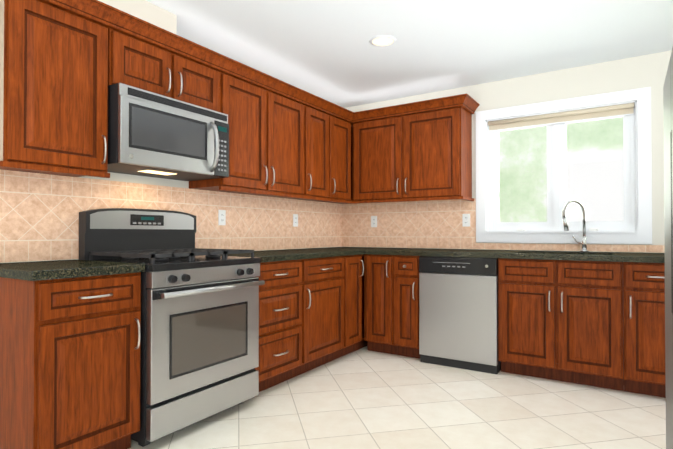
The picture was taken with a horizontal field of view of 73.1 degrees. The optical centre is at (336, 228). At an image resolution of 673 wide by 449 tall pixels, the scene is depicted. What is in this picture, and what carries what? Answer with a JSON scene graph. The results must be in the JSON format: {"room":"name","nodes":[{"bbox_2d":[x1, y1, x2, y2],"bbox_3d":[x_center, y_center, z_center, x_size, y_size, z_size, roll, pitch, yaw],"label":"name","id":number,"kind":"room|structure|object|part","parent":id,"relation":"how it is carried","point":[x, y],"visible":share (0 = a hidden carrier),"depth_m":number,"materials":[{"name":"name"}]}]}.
{"room":"kitchen","nodes":[
{"label":"kitchen","id":0,"kind":"room"},
{"bbox_2d":[7,172,327,262],"bbox_3d":[-1.487,-0.115,2.629,0.150,2.400,5.750,0,-1,33],"label":"wall","id":1,"kind":"structure","parent":0,"point":[120,177],"depth_m":2.89,"materials":[{"name":"beige tile"}]},
{"bbox_2d":[0,0,107,176],"bbox_3d":[-1.430,-0.671,2.245,0.363,0.765,0.474,0,-1,33],"label":"upper cabinet","id":2,"kind":"object","parent":1,"relation":"attached to","point":[55,108],"depth_m":2.13,"materials":[{"name":"brown wood"}]},
{"bbox_3d":[-1.581,-0.673,2.062,0.307,0.765,0.004,0,-1,33],"label":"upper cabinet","id":3,"kind":"part","parent":2,"relation":"part of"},
{"bbox_2d":[98,0,176,34],"bbox_3d":[-1.659,-1.232,1.996,0.260,0.179,2.080,0,-1,33],"label":"soffit","id":4,"kind":"structure","parent":1,"relation":"attached to","point":[147,11],"depth_m":2.64,"materials":[{"name":"beige paint"}]},
{"bbox_2d":[108,28,219,111],"bbox_3d":[-1.093,-0.898,2.770,0.363,0.300,0.756,0,-1,33],"label":"upper cabinet","id":5,"kind":"object","parent":1,"relation":"attached to","point":[136,63],"visible":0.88,"depth_m":2.63,"materials":[{"name":"brown wood"}]},
{"bbox_2d":[107,83,228,180],"bbox_3d":[-1.046,-0.538,2.736,0.474,0.414,0.752,0,-1,33],"label":"microwave","id":6,"kind":"object","parent":5,"relation":"attached to","point":[152,134],"visible":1,"depth_m":2.57,"materials":[{"name":"silver metal"}]},
{"bbox_2d":[0,169,341,262],"bbox_3d":[-1.191,-0.052,2.943,0.006,0.458,4.600,0,-1,33],"label":"tile backsplash","id":7,"kind":"structure","parent":1,"relation":"attached to","point":[39,216],"depth_m":2.89,"materials":[{"name":"beige tile"}]},
{"bbox_2d":[218,210,225,224],"bbox_3d":[-0.865,-0.081,3.436,0.008,0.116,0.070,0,-1,33],"label":"electrical outlet","id":8,"kind":"object","parent":7,"relation":"attached to","point":[221,217],"visible":1,"depth_m":3.43,"materials":[{"name":"white plastic"}]},
{"bbox_2d":[293,214,297,226],"bbox_3d":[-0.377,-0.073,4.192,0.008,0.116,0.070,0,-1,33],"label":"electrical outlet","id":9,"kind":"object","parent":7,"relation":"attached to","point":[295,220],"visible":1,"depth_m":4.19,"materials":[{"name":"white plastic"}]},
{"bbox_2d":[189,71,303,196],"bbox_3d":[-0.633,-0.658,3.480,0.363,0.765,0.925,0,-1,33],"label":"upper cabinet","id":10,"kind":"object","parent":1,"relation":"attached to","point":[266,140],"visible":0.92,"depth_m":3.34,"materials":[{"name":"brown wood"}]},
{"bbox_2d":[278,104,352,203],"bbox_3d":[-0.088,-0.649,4.326,0.363,0.765,1.085,0,-1,33],"label":"upper cabinet","id":11,"kind":"object","parent":1,"relation":"attached to","point":[328,155],"visible":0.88,"depth_m":4.07,"materials":[{"name":"brown wood"}]},
{"bbox_2d":[0,0,355,203],"bbox_3d":[-0.654,-0.689,3.213,0.138,0.872,3.076,0,-1,33],"label":"crown molding","id":12,"kind":"structure","parent":11,"relation":"attached to","point":[104,14],"depth_m":2.73,"materials":[{"name":"brown wood"}]},
{"bbox_2d":[128,346,665,448],"bbox_3d":[0.032,1.124,1.548,3.960,0.100,6.000,0,-1,33],"label":"floor","id":13,"kind":"structure","parent":0,"point":[363,398],"depth_m":2.65,"materials":[{"name":"tile"}]},
{"bbox_2d":[0,272,140,448],"bbox_3d":[-1.306,0.647,2.154,0.654,0.868,0.470,0,-1,33],"label":"base cabinet","id":14,"kind":"object","parent":13,"relation":"on","point":[69,363],"visible":0.98,"depth_m":1.94,"materials":[{"name":"brown wood"}]},
{"bbox_2d":[0,260,144,280],"bbox_3d":[-1.322,0.191,2.155,0.632,0.040,0.497,0,-1,33],"label":"countertop","id":15,"kind":"structure","parent":14,"relation":"on","point":[43,270],"depth_m":1.99,"materials":[{"name":"stone"}]},
{"bbox_2d":[79,208,264,446],"bbox_3d":[-0.928,0.483,2.649,0.721,1.205,0.756,0,-1,33],"label":"gas range","id":16,"kind":"object","parent":13,"relation":"on","point":[199,347],"visible":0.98,"depth_m":2.48,"materials":[{"name":"silver metal"}]},
{"bbox_2d":[254,259,301,391],"bbox_3d":[-0.622,0.658,3.215,0.654,0.868,0.515,0,-1,33],"label":"base cabinet","id":17,"kind":"object","parent":13,"relation":"on","point":[280,326],"visible":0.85,"depth_m":3.06,"materials":[{"name":"brown wood"}]},
{"bbox_2d":[293,256,343,377],"bbox_3d":[-0.328,0.662,3.672,0.654,0.868,0.568,0,-1,33],"label":"base cabinet","id":18,"kind":"object","parent":13,"relation":"on","point":[322,284],"visible":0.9,"depth_m":3.48,"materials":[{"name":"brown wood"}]},
{"bbox_2d":[335,254,366,358],"bbox_3d":[0.078,0.669,4.301,0.653,0.868,0.925,0,-1,33],"label":"base cabinet","id":19,"kind":"object","parent":13,"relation":"on","point":[353,277],"visible":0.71,"depth_m":3.89,"materials":[{"name":"brown wood"}]},
{"bbox_2d":[221,247,363,262],"bbox_3d":[-0.397,0.205,3.585,0.636,0.040,1.377,0,-1,33],"label":"countertop","id":20,"kind":"structure","parent":19,"relation":"on","point":[309,253],"depth_m":3.45,"materials":[{"name":"stone"}]},
{"bbox_2d":[364,247,664,262],"bbox_3d":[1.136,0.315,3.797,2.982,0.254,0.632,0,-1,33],"label":"countertop","id":21,"kind":"structure","parent":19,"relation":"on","point":[473,253],"depth_m":3.45,"materials":[{"name":"stone"}]},
{"bbox_2d":[562,200,588,251],"bbox_3d":[1.865,-0.019,3.545,0.170,0.406,0.195,0,-1,33],"label":"faucet","id":22,"kind":"object","parent":21,"relation":"on","point":[584,238],"visible":0.96,"depth_m":3.55,"materials":[{"name":"silver metal"}]},
{"bbox_2d":[364,254,396,354],"bbox_3d":[0.508,0.668,4.185,0.296,0.868,0.653,0,-1,33],"label":"base cabinet","id":23,"kind":"object","parent":13,"relation":"on","point":[378,303],"visible":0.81,"depth_m":3.94,"materials":[{"name":"brown wood"}]},
{"bbox_2d":[394,255,420,358],"bbox_3d":[0.735,0.666,4.039,0.239,0.868,0.653,0,-1,33],"label":"base cabinet","id":24,"kind":"object","parent":13,"relation":"on","point":[406,305],"visible":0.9,"depth_m":3.80,"materials":[{"name":"brown wood"}]},
{"bbox_2d":[419,256,500,373],"bbox_3d":[1.098,0.665,3.807,0.616,0.866,0.616,0,-1,33],"label":"dishwasher","id":25,"kind":"object","parent":13,"relation":"on","point":[458,312],"visible":0.96,"depth_m":3.54,"materials":[{"name":"silver metal"}]},
{"bbox_2d":[498,258,623,390],"bbox_3d":[1.693,0.660,3.421,0.792,0.868,0.653,0,-1,33],"label":"base cabinet","id":26,"kind":"object","parent":13,"relation":"on","point":[560,320],"visible":1,"depth_m":3.16,"materials":[{"name":"brown wood"}]},
{"bbox_2d":[623,262,665,397],"bbox_3d":[2.195,0.656,3.097,0.398,0.868,0.654,0,-1,33],"label":"base cabinet","id":27,"kind":"object","parent":13,"relation":"on","point":[644,321],"visible":0.81,"depth_m":2.91,"materials":[{"name":"brown wood"}]},
{"bbox_2d":[663,48,672,448],"bbox_3d":[1.597,0.199,1.547,0.733,1.750,0.920,0,-1,33],"label":"refrigerator","id":28,"kind":"object","parent":13,"relation":"on","point":[668,155],"visible":1,"depth_m":1.89,"materials":[{"name":"grey metal"}]},
{"bbox_2d":[146,0,672,107],"bbox_3d":[0.032,-1.375,1.574,3.960,0.100,6.000,0,-1,33],"label":"ceiling","id":29,"kind":"structure","parent":0,"point":[327,50],"depth_m":3.12,"materials":[{"name":"white paint"}]},
{"bbox_2d":[369,35,395,46],"bbox_3d":[0.323,-1.304,3.170,0.188,0.007,0.188,0,-1,33],"label":"recessed light","id":30,"kind":"object","parent":29,"relation":"in","point":[383,40],"visible":1,"depth_m":3.15,"materials":[{"name":"white"}]},
{"bbox_2d":[345,50,671,252],"bbox_3d":[1.590,-0.101,3.977,3.560,2.400,0.150,0,-1,33],"label":"wall","id":31,"kind":"structure","parent":0,"point":[644,71],"depth_m":3.63,"materials":[{"name":"beige paint"}]},
{"bbox_2d":[353,93,475,203],"bbox_3d":[0.699,-0.679,4.240,1.158,0.872,0.378,0,-1,33],"label":"upper cabinet","id":32,"kind":"object","parent":31,"relation":"attached to","point":[424,155],"depth_m":4.08,"materials":[{"name":"brown wood"}]},
{"bbox_2d":[342,198,664,252],"bbox_3d":[1.550,-0.042,3.909,3.554,0.458,0.006,0,-1,33],"label":"tile backsplash","id":33,"kind":"structure","parent":31,"relation":"attached to","point":[425,224],"depth_m":4.36,"materials":[{"name":"beige tile"}]},
{"bbox_2d":[371,216,376,226],"bbox_3d":[0.384,-0.069,4.653,0.070,0.116,0.008,0,-1,33],"label":"electrical outlet","id":34,"kind":"object","parent":33,"relation":"attached to","point":[373,221],"visible":1,"depth_m":4.65,"materials":[{"name":"white plastic"}]},
{"bbox_2d":[462,214,469,226],"bbox_3d":[1.182,-0.074,4.138,0.070,0.116,0.008,0,-1,33],"label":"electrical outlet","id":35,"kind":"object","parent":33,"relation":"attached to","point":[465,220],"visible":1,"depth_m":4.14,"materials":[{"name":"white plastic"}]},
{"bbox_2d":[476,87,651,243],"bbox_3d":[1.829,-0.465,3.779,1.300,1.175,0.130,0,-1,33],"label":"window unit","id":36,"kind":"structure","parent":31,"relation":"in","point":[632,107],"depth_m":3.75,"materials":[{"name":"white"}]},
{"label":"outside","id":37,"kind":"structure","parent":0,"visible":0},
{"bbox_2d":[499,117,623,221],"bbox_3d":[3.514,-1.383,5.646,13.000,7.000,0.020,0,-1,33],"label":"window glass","id":38,"kind":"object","parent":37,"point":[540,200],"depth_m":5.91,"materials":[{"name":"clear glass"}]}
]}

